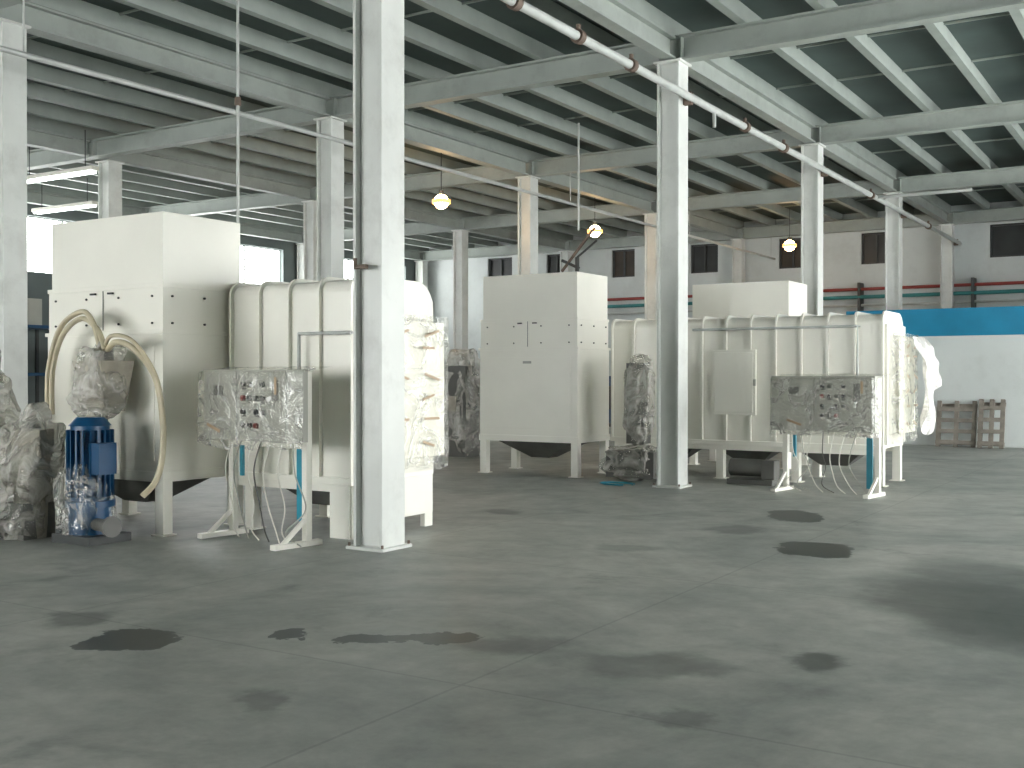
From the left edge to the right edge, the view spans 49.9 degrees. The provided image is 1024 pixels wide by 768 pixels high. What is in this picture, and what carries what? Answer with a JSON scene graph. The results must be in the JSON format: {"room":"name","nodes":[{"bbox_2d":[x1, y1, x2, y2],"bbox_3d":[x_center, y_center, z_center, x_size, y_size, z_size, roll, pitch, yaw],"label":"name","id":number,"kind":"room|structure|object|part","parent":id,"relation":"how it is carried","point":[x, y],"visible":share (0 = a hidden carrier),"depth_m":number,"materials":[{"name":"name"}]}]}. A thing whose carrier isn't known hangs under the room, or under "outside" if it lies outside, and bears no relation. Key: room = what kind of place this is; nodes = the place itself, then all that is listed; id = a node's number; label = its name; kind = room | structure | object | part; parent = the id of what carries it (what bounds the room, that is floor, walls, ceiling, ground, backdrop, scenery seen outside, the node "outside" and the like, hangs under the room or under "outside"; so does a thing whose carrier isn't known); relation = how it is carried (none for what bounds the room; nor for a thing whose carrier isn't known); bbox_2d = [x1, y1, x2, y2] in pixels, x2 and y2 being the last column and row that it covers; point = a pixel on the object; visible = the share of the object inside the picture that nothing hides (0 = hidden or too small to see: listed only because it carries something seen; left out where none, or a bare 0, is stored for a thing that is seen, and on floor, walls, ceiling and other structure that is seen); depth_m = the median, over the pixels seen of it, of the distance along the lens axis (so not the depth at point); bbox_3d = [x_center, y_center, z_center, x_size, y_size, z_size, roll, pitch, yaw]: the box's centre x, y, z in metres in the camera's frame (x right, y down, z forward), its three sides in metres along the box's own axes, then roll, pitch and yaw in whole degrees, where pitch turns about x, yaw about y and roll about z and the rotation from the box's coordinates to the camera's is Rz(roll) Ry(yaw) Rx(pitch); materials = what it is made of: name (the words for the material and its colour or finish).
{"room":"factory floor","nodes":[
{"label":"factory floor","id":0,"kind":"room"},
{"bbox_2d":[27,203,415,428],"bbox_3d":[-15.407,-1.944,25.110,0.250,6.720,44.100,0,0,32],"label":"wall","id":1,"kind":"structure","parent":0,"point":[38,284],"depth_m":29.56,"materials":[{"name":"white paint"}]},
{"bbox_2d":[27,216,69,273],"bbox_3d":[-12.754,-3.716,29.395,0.060,1.500,5.050,0,0,32],"label":"window","id":2,"kind":"structure","parent":1,"relation":"in","point":[61,221],"depth_m":29.68,"materials":[{"name":"glass"}]},
{"bbox_2d":[240,245,279,282],"bbox_3d":[-9.157,-3.757,35.106,0.060,1.500,4.950,0,0,32],"label":"window","id":3,"kind":"structure","parent":1,"relation":"in","point":[244,246],"depth_m":35.78,"materials":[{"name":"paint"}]},
{"bbox_2d":[344,259,352,278],"bbox_3d":[-5.560,-3.799,40.818,0.060,1.500,4.850,0,0,32],"label":"window","id":4,"kind":"structure","parent":1,"relation":"in","point":[348,260],"depth_m":40.12,"materials":[{"name":"paint"}]},
{"bbox_2d":[0,427,1023,767],"bbox_3d":[-1.127,1.582,16.144,34.100,0.200,44.700,0,0,32],"label":"floor","id":5,"kind":"structure","parent":0,"point":[542,617],"depth_m":7.05,"materials":[{"name":"concrete"}]},
{"bbox_2d":[0,455,13,527],"bbox_3d":[-5.405,1.109,10.850,1.025,0.823,1.031,0,0,-11],"label":"wrapped bundle","id":6,"kind":"object","parent":5,"relation":"on","point":[4,496],"visible":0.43,"depth_m":10.62,"materials":[{"name":"grey"}]},
{"bbox_2d":[0,353,20,488],"bbox_3d":[-5.725,0.566,11.567,1.135,1.898,0.846,0,0,32],"label":"wrapped bundle","id":7,"kind":"object","parent":5,"relation":"on","point":[5,462],"visible":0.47,"depth_m":11.56,"materials":[{"name":"grey"}]},
{"bbox_2d":[0,17,30,484],"bbox_3d":[-6.471,-1.554,14.109,0.440,6.100,0.440,0,0,32],"label":"steel column","id":8,"kind":"structure","parent":5,"relation":"on","point":[13,69],"depth_m":14.01,"materials":[{"name":"metal"}]},
{"bbox_2d":[0,402,65,540],"bbox_3d":[-4.840,0.850,10.854,0.719,1.349,0.763,0,0,32],"label":"wrapped bundle","id":9,"kind":"object","parent":5,"relation":"on","point":[31,514],"visible":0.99,"depth_m":10.76,"materials":[{"name":"grey"}]},
{"bbox_2d":[28,298,48,428],"bbox_3d":[-10.919,-0.404,29.977,0.770,3.569,8.100,0,0,32],"label":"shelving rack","id":10,"kind":"object","parent":5,"relation":"on","point":[34,305],"visible":0.05,"depth_m":27.83,"materials":[{"name":"metal"}]},
{"bbox_2d":[52,417,130,546],"bbox_3d":[-4.014,0.922,10.597,0.745,1.200,0.516,0,0,32],"label":"motor","id":11,"kind":"object","parent":5,"relation":"on","point":[91,448],"visible":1,"depth_m":10.49,"materials":[{"name":"metal"}]},
{"bbox_2d":[66,341,133,419],"bbox_3d":[-4.091,0.541,10.921,0.652,1.958,0.500,0,0,32],"label":"hopper","id":12,"kind":"object","parent":11,"relation":"on","point":[103,383],"visible":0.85,"depth_m":10.81,"materials":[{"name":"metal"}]},
{"bbox_2d":[44,309,166,497],"bbox_3d":[-4.118,0.167,10.948,1.817,1.846,0.236,0,0,32],"label":"hoses","id":13,"kind":"object","parent":12,"relation":"attached to","point":[60,333],"visible":0.98,"depth_m":10.78,"materials":[{"name":"beige plastic"}]},
{"bbox_2d":[95,159,124,218],"bbox_3d":[-8.454,-1.620,23.157,0.440,6.100,0.440,0,0,32],"label":"steel column","id":14,"kind":"structure","parent":5,"relation":"on","point":[110,171],"depth_m":23.07,"materials":[{"name":"metal"}]},
{"bbox_2d":[45,211,243,536],"bbox_3d":[-3.960,-0.107,11.877,1.900,3.240,1.140,0,0,32],"label":"tall cabinet","id":15,"kind":"object","parent":5,"relation":"on","point":[162,280],"visible":0.83,"depth_m":11.28,"materials":[{"name":"white metal"}]},
{"bbox_2d":[197,369,322,550],"bbox_3d":[-2.431,0.677,10.667,1.363,1.690,0.624,0,1,41],"label":"control panel","id":16,"kind":"object","parent":5,"relation":"on","point":[272,407],"visible":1,"depth_m":10.41,"materials":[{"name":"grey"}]},
{"bbox_2d":[295,243,303,278],"bbox_3d":[-7.091,-1.725,37.520,0.440,6.100,0.440,0,0,32],"label":"steel column","id":17,"kind":"structure","parent":5,"relation":"on","point":[300,246],"depth_m":37.43,"materials":[{"name":"metal"}]},
{"bbox_2d":[301,200,316,280],"bbox_3d":[-5.140,-1.658,28.421,0.440,6.100,0.440,0,0,32],"label":"steel column","id":18,"kind":"structure","parent":5,"relation":"on","point":[310,206],"depth_m":28.32,"materials":[{"name":"metal"}]},
{"bbox_2d":[313,116,346,280],"bbox_3d":[-3.188,-1.592,19.321,0.440,6.100,0.440,0,0,32],"label":"steel column","id":19,"kind":"structure","parent":5,"relation":"on","point":[330,154],"depth_m":19.24,"materials":[{"name":"metal"}]},
{"bbox_2d":[229,277,443,539],"bbox_3d":[-1.821,0.217,11.637,1.918,2.595,1.450,0,0,32],"label":"machine","id":20,"kind":"object","parent":5,"relation":"on","point":[299,323],"visible":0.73,"depth_m":11.22,"materials":[{"name":"white metal"}]},
{"bbox_2d":[346,0,411,552],"bbox_3d":[-1.243,-1.525,10.214,0.440,6.100,0.460,0,0,32],"label":"steel column","id":21,"kind":"structure","parent":5,"relation":"on","point":[378,25],"depth_m":10.15,"materials":[{"name":"metal"}]},
{"bbox_2d":[414,260,428,288],"bbox_3d":[-3.542,-1.766,43.155,0.440,6.100,0.440,0,0,32],"label":"steel column","id":22,"kind":"structure","parent":5,"relation":"on","point":[421,266],"depth_m":43.06,"materials":[{"name":"metal"}]},
{"bbox_2d":[440,349,479,456],"bbox_3d":[-1.013,0.362,22.020,1.038,2.153,0.845,0,0,32],"label":"wrapped bundle","id":23,"kind":"object","parent":5,"relation":"on","point":[462,382],"visible":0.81,"depth_m":21.77,"materials":[{"name":"grey"}]},
{"bbox_2d":[451,229,469,365],"bbox_3d":[-1.591,-1.700,34.056,0.440,6.100,0.440,0,0,32],"label":"steel column","id":24,"kind":"structure","parent":5,"relation":"on","point":[460,237],"depth_m":33.97,"materials":[{"name":"metal"}]},
{"bbox_2d":[515,175,539,274],"bbox_3d":[0.360,-1.633,24.957,0.440,6.100,0.440,0,0,32],"label":"steel column","id":25,"kind":"structure","parent":5,"relation":"on","point":[527,203],"depth_m":24.87,"materials":[{"name":"metal"}]},
{"bbox_2d":[478,271,610,477],"bbox_3d":[0.537,-0.153,18.191,1.900,3.240,1.140,0,0,32],"label":"tall cabinet","id":26,"kind":"object","parent":5,"relation":"on","point":[544,350],"visible":0.97,"depth_m":17.73,"materials":[{"name":"white metal"}]},
{"bbox_2d":[558,250,573,271],"bbox_3d":[1.958,-1.741,39.691,0.440,6.100,0.440,0,0,32],"label":"steel column","id":27,"kind":"structure","parent":5,"relation":"on","point":[565,255],"depth_m":39.59,"materials":[{"name":"metal"}]},
{"bbox_2d":[561,226,596,271],"bbox_3d":[1.522,-1.070,25.033,0.940,4.973,0.099,0,0,32],"label":"jib arm","id":28,"kind":"object","parent":5,"relation":"on","point":[576,265],"visible":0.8,"depth_m":25.00,"materials":[{"name":"metal"}]},
{"bbox_2d":[609,376,610,426],"bbox_3d":[3.942,0.345,34.788,1.700,2.000,1.430,0,0,32],"label":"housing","id":29,"kind":"object","parent":5,"relation":"on","point":[609,376],"visible":0.03,"depth_m":34.65,"materials":[{"name":"metal"}]},
{"bbox_2d":[600,481,634,485],"bbox_3d":[1.549,1.464,16.171,0.555,0.026,0.393,0,0,32],"label":"cable coil","id":30,"kind":"object","parent":5,"relation":"on","point":[604,482],"visible":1,"depth_m":16.25,"materials":[{"name":"blue plastic"}]},
{"bbox_2d":[603,356,656,480],"bbox_3d":[1.915,0.500,16.952,1.101,1.941,0.737,0,0,32],"label":"wrapped bundle","id":31,"kind":"object","parent":5,"relation":"on","point":[622,462],"visible":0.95,"depth_m":16.89,"materials":[{"name":"grey"}]},
{"bbox_2d":[643,213,656,319],"bbox_3d":[3.909,-1.674,30.592,0.440,6.100,0.440,0,0,32],"label":"steel column","id":32,"kind":"structure","parent":5,"relation":"on","point":[650,272],"depth_m":30.50,"materials":[{"name":"metal"}]},
{"bbox_2d":[652,58,691,488],"bbox_3d":[2.312,-1.566,15.858,0.440,6.100,0.440,0,0,32],"label":"steel column","id":33,"kind":"structure","parent":5,"relation":"on","point":[672,115],"depth_m":15.78,"materials":[{"name":"metal"}]},
{"bbox_2d":[730,238,746,282],"bbox_3d":[7.458,-1.716,36.228,0.440,6.100,0.440,0,0,32],"label":"steel column","id":34,"kind":"structure","parent":5,"relation":"on","point":[738,257],"depth_m":36.12,"materials":[{"name":"metal"}]},
{"bbox_2d":[688,280,809,468],"bbox_3d":[4.265,-0.165,19.814,1.900,3.240,1.140,0,0,32],"label":"tall cabinet","id":35,"kind":"object","parent":5,"relation":"on","point":[768,298],"visible":0.11,"depth_m":19.34,"materials":[{"name":"white metal"}]},
{"bbox_2d":[727,458,781,485],"bbox_3d":[3.599,1.295,16.327,0.700,0.370,0.450,0,0,32],"label":"motor","id":36,"kind":"object","parent":5,"relation":"on","point":[766,472],"visible":0.94,"depth_m":16.18,"materials":[{"name":"grey metal"}]},
{"bbox_2d":[610,311,917,486],"bbox_3d":[3.886,0.200,17.379,4.637,2.545,1.413,0,0,32],"label":"machine","id":37,"kind":"object","parent":5,"relation":"on","point":[732,360],"visible":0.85,"depth_m":16.78,"materials":[{"name":"white metal"}]},
{"bbox_2d":[913,336,941,434],"bbox_3d":[6.188,0.024,16.400,0.279,1.448,0.850,0,0,32],"label":"plastic sheet","id":38,"kind":"object","parent":37,"relation":"hanging from","point":[927,425],"visible":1,"depth_m":16.31,"materials":[{"name":"white plastic"}]},
{"bbox_2d":[798,142,825,458],"bbox_3d":[5.861,-1.608,21.493,0.440,6.100,0.440,0,0,32],"label":"steel column","id":39,"kind":"structure","parent":5,"relation":"on","point":[811,179],"depth_m":21.40,"materials":[{"name":"metal"}]},
{"bbox_2d":[770,376,884,498],"bbox_3d":[4.304,0.675,14.980,1.526,1.630,0.631,0,1,41],"label":"control panel","id":40,"kind":"object","parent":5,"relation":"on","point":[846,406],"visible":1,"depth_m":14.76,"materials":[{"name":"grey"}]},
{"bbox_3d":[4.282,0.695,14.955,1.405,1.590,0.560,0,1,41],"label":"stand frame","id":41,"kind":"part","parent":40,"relation":"part of","materials":[{"name":"white metal"}]},
{"bbox_2d":[883,191,903,309],"bbox_3d":[9.410,-1.649,27.129,0.440,6.100,0.440,0,0,32],"label":"steel column","id":42,"kind":"structure","parent":5,"relation":"on","point":[893,220],"depth_m":27.03,"materials":[{"name":"metal"}]},
{"bbox_2d":[939,223,955,308],"bbox_3d":[12.959,-1.690,32.764,0.440,6.100,0.440,0,0,32],"label":"steel column","id":43,"kind":"structure","parent":5,"relation":"on","point":[946,245],"depth_m":32.67,"materials":[{"name":"metal"}]},
{"bbox_2d":[935,400,977,447],"bbox_3d":[10.051,0.903,24.882,0.850,1.049,0.324,0,0,32],"label":"wooden pallet","id":44,"kind":"object","parent":5,"relation":"on","point":[957,406],"visible":0.99,"depth_m":24.83,"materials":[{"name":"brown wood"}]},
{"bbox_2d":[977,399,1005,448],"bbox_3d":[10.640,0.884,24.410,0.550,1.095,0.353,0,0,32],"label":"wooden pallet","id":45,"kind":"object","parent":5,"relation":"on","point":[992,405],"visible":0.99,"depth_m":24.36,"materials":[{"name":"brown wood"}]},
{"bbox_3d":[-8.335,-1.442,-1.049,0.440,6.100,0.440,0,0,32],"label":"steel column","id":46,"kind":"structure","parent":5,"relation":"on","visible":0},
{"bbox_2d":[500,0,971,245],"bbox_3d":[2.530,-4.002,13.859,2.120,0.400,43.800,0,0,32],"label":"pipe","id":47,"kind":"object","parent":46,"relation":"attached to","point":[578,36],"visible":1,"depth_m":15.82,"materials":[{"name":"grey metal"}]},
{"bbox_2d":[27,0,1023,251],"bbox_3d":[-1.296,-5.109,16.201,32.630,0.260,44.100,0,0,32],"label":"ceiling","id":48,"kind":"structure","parent":0,"point":[141,187],"depth_m":20.71,"materials":[{"name":"grey metal"}]},
{"bbox_2d":[0,0,30,8],"bbox_3d":[-3.818,-4.767,11.824,33.500,0.360,0.220,0,0,32],"label":"ceiling beam","id":49,"kind":"structure","parent":48,"relation":"attached to","point":[3,3],"depth_m":13.26,"materials":[{"name":"grey metal"}]},
{"bbox_2d":[27,130,98,183],"bbox_3d":[-9.178,-4.575,22.174,2.400,0.875,0.180,0,0,32],"label":"light","id":50,"kind":"object","parent":48,"relation":"hanging from","point":[85,170],"visible":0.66,"depth_m":21.97,"materials":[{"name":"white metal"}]},
{"bbox_2d":[31,178,97,213],"bbox_3d":[-11.175,-4.689,27.448,2.400,0.725,0.180,0,0,32],"label":"light","id":51,"kind":"object","parent":48,"relation":"hanging from","point":[88,204],"visible":0.99,"depth_m":27.32,"materials":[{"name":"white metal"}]},
{"bbox_2d":[27,190,421,259],"bbox_3d":[-14.189,-4.872,26.225,0.200,0.320,39.720,0,0,32],"label":"girder","id":52,"kind":"object","parent":48,"relation":"attached to","point":[33,197],"depth_m":35.05,"materials":[{"name":"grey metal"}]},
{"bbox_2d":[234,0,240,222],"bbox_3d":[-3.346,-3.353,13.428,0.074,3.210,0.074,0,1,-35],"label":"conduit","id":53,"kind":"object","parent":48,"relation":"hanging from","point":[237,100],"visible":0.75,"depth_m":13.41,"materials":[{"name":"grey metal"}]},
{"bbox_2d":[27,127,566,249],"bbox_3d":[-8.689,-4.847,22.761,0.200,0.320,39.720,0,0,32],"label":"girder","id":54,"kind":"object","parent":48,"relation":"attached to","point":[36,138],"depth_m":25.71,"materials":[{"name":"grey metal"}]},
{"bbox_2d":[0,2,739,237],"bbox_3d":[-3.189,-4.822,19.298,0.200,0.320,39.720,0,0,32],"label":"girder","id":55,"kind":"object","parent":48,"relation":"attached to","point":[43,21],"depth_m":17.61,"materials":[{"name":"grey metal"}]},
{"bbox_2d":[0,0,775,259],"bbox_3d":[-3.089,-4.268,17.395,0.068,0.709,43.800,0,0,32],"label":"pipe","id":56,"kind":"object","parent":48,"relation":"hanging from","point":[4,49],"visible":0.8,"depth_m":16.39,"materials":[{"name":"grey metal"}]},
{"bbox_2d":[432,153,449,208],"bbox_3d":[-1.534,-4.415,23.861,0.400,1.240,0.400,0,0,32],"label":"lamp","id":57,"kind":"object","parent":48,"relation":"hanging from","point":[441,201],"visible":0.97,"depth_m":23.76,"materials":[{"name":"metal"}]},
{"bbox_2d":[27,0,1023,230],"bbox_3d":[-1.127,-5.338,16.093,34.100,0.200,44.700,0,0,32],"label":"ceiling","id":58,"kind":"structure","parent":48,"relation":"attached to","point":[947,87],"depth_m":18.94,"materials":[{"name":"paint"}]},
{"bbox_2d":[27,0,1023,170],"bbox_3d":[-0.269,-4.808,17.459,33.500,0.360,0.220,0,0,32],"label":"ceiling beam","id":59,"kind":"structure","parent":48,"relation":"attached to","point":[872,16],"depth_m":16.58,"materials":[{"name":"grey metal"}]},
{"bbox_2d":[578,123,579,229],"bbox_3d":[1.280,-3.985,21.146,0.037,2.060,0.037,0,1,-35],"label":"conduit","id":60,"kind":"object","parent":48,"relation":"hanging from","point":[578,123],"visible":1,"depth_m":21.13,"materials":[{"name":"grey metal"}]},
{"bbox_2d":[142,100,1023,215],"bbox_3d":[3.280,-4.849,23.095,33.500,0.360,0.220,0,0,32],"label":"ceiling beam","id":61,"kind":"structure","parent":48,"relation":"attached to","point":[1012,112],"depth_m":22.68,"materials":[{"name":"grey metal"}]},
{"bbox_2d":[587,198,602,236],"bbox_3d":[2.165,-4.451,28.740,0.400,1.240,0.400,0,0,32],"label":"lamp","id":62,"kind":"object","parent":48,"relation":"hanging from","point":[597,231],"visible":0.88,"depth_m":28.65,"materials":[{"name":"metal"}]},
{"bbox_2d":[295,166,1023,243],"bbox_3d":[6.829,-4.891,28.730,33.500,0.360,0.220,0,0,32],"label":"ceiling beam","id":63,"kind":"structure","parent":48,"relation":"attached to","point":[1008,175],"depth_m":28.96,"materials":[{"name":"grey metal"}]},
{"bbox_2d":[415,206,1023,260],"bbox_3d":[10.378,-4.932,34.366,33.500,0.360,0.220,0,0,32],"label":"ceiling beam","id":64,"kind":"structure","parent":48,"relation":"attached to","point":[1011,213],"depth_m":35.60,"materials":[{"name":"grey metal"}]},
{"bbox_2d":[559,0,949,223],"bbox_3d":[2.312,-4.796,15.834,0.200,0.320,39.720,0,0,32],"label":"girder","id":65,"kind":"object","parent":48,"relation":"attached to","point":[616,16],"depth_m":17.83,"materials":[{"name":"grey metal"}]},
{"bbox_2d":[782,208,796,250],"bbox_3d":[8.048,-4.474,31.889,0.400,1.240,0.400,0,0,32],"label":"lamp","id":66,"kind":"object","parent":48,"relation":"hanging from","point":[789,245],"visible":1,"depth_m":31.81,"materials":[{"name":"metal"}]},
{"bbox_2d":[27,0,1023,224],"bbox_3d":[-0.269,-5.233,17.456,33.500,0.030,35.550,0,0,32],"label":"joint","id":67,"kind":"object","parent":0,"point":[472,1],"depth_m":18.46,"materials":[{"name":"grey metal"}]},
{"bbox_2d":[428,201,1023,412],"bbox_3d":[10.689,-2.016,34.882,33.500,6.720,0.250,0,0,32],"label":"wall","id":68,"kind":"structure","parent":0,"point":[843,267],"depth_m":35.05,"materials":[{"name":"paint"}]},
{"bbox_2d":[489,257,511,275],"bbox_3d":[-0.388,-4.297,41.859,1.100,0.980,0.120,0,0,32],"label":"window","id":69,"kind":"structure","parent":68,"relation":"in","point":[497,266],"depth_m":41.85,"materials":[{"name":"glass"}]},
{"bbox_2d":[548,254,559,272],"bbox_3d":[1.685,-4.287,40.554,0.800,0.980,0.120,0,0,32],"label":"window","id":70,"kind":"structure","parent":68,"relation":"in","point":[553,260],"depth_m":40.65,"materials":[{"name":"glass"}]},
{"bbox_2d":[613,249,634,277],"bbox_3d":[4.013,-4.277,39.088,0.900,0.980,0.120,0,0,32],"label":"window","id":71,"kind":"structure","parent":68,"relation":"in","point":[623,260],"depth_m":39.08,"materials":[{"name":"glass"}]},
{"bbox_2d":[691,244,717,273],"bbox_3d":[6.593,-4.265,37.463,1.000,0.980,0.120,0,0,32],"label":"window","id":72,"kind":"structure","parent":68,"relation":"in","point":[704,257],"depth_m":37.46,"materials":[{"name":"glass"}]},
{"bbox_2d":[779,238,800,268],"bbox_3d":[9.174,-4.253,35.838,0.900,0.980,0.120,0,0,32],"label":"window","id":73,"kind":"structure","parent":68,"relation":"in","point":[788,259],"depth_m":35.89,"materials":[{"name":"glass"}]},
{"bbox_2d":[607,277,1023,314],"bbox_3d":[12.870,-2.693,33.085,26.500,0.900,0.459,0,0,32],"label":"pipes","id":74,"kind":"object","parent":68,"relation":"attached to","point":[860,289],"visible":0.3,"depth_m":33.42,"materials":[{"name":"metal"}]},
{"bbox_2d":[862,232,884,263],"bbox_3d":[11.421,-4.242,34.423,0.910,0.980,0.120,0,0,32],"label":"window","id":75,"kind":"structure","parent":68,"relation":"in","point":[873,244],"depth_m":34.48,"materials":[{"name":"glass"}]},
{"bbox_2d":[990,223,1023,257],"bbox_3d":[15.013,-4.226,32.161,1.900,0.980,0.120,0,0,32],"label":"window","id":76,"kind":"structure","parent":68,"relation":"in","point":[1006,240],"depth_m":32.43,"materials":[{"name":"glass"}]},
{"bbox_2d":[846,306,1023,447],"bbox_3d":[14.220,-0.141,22.675,14.500,3.150,0.210,0,0,32],"label":"wall partition","id":77,"kind":"structure","parent":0,"point":[979,351],"depth_m":24.96,"materials":[{"name":"paint"}]}
]}

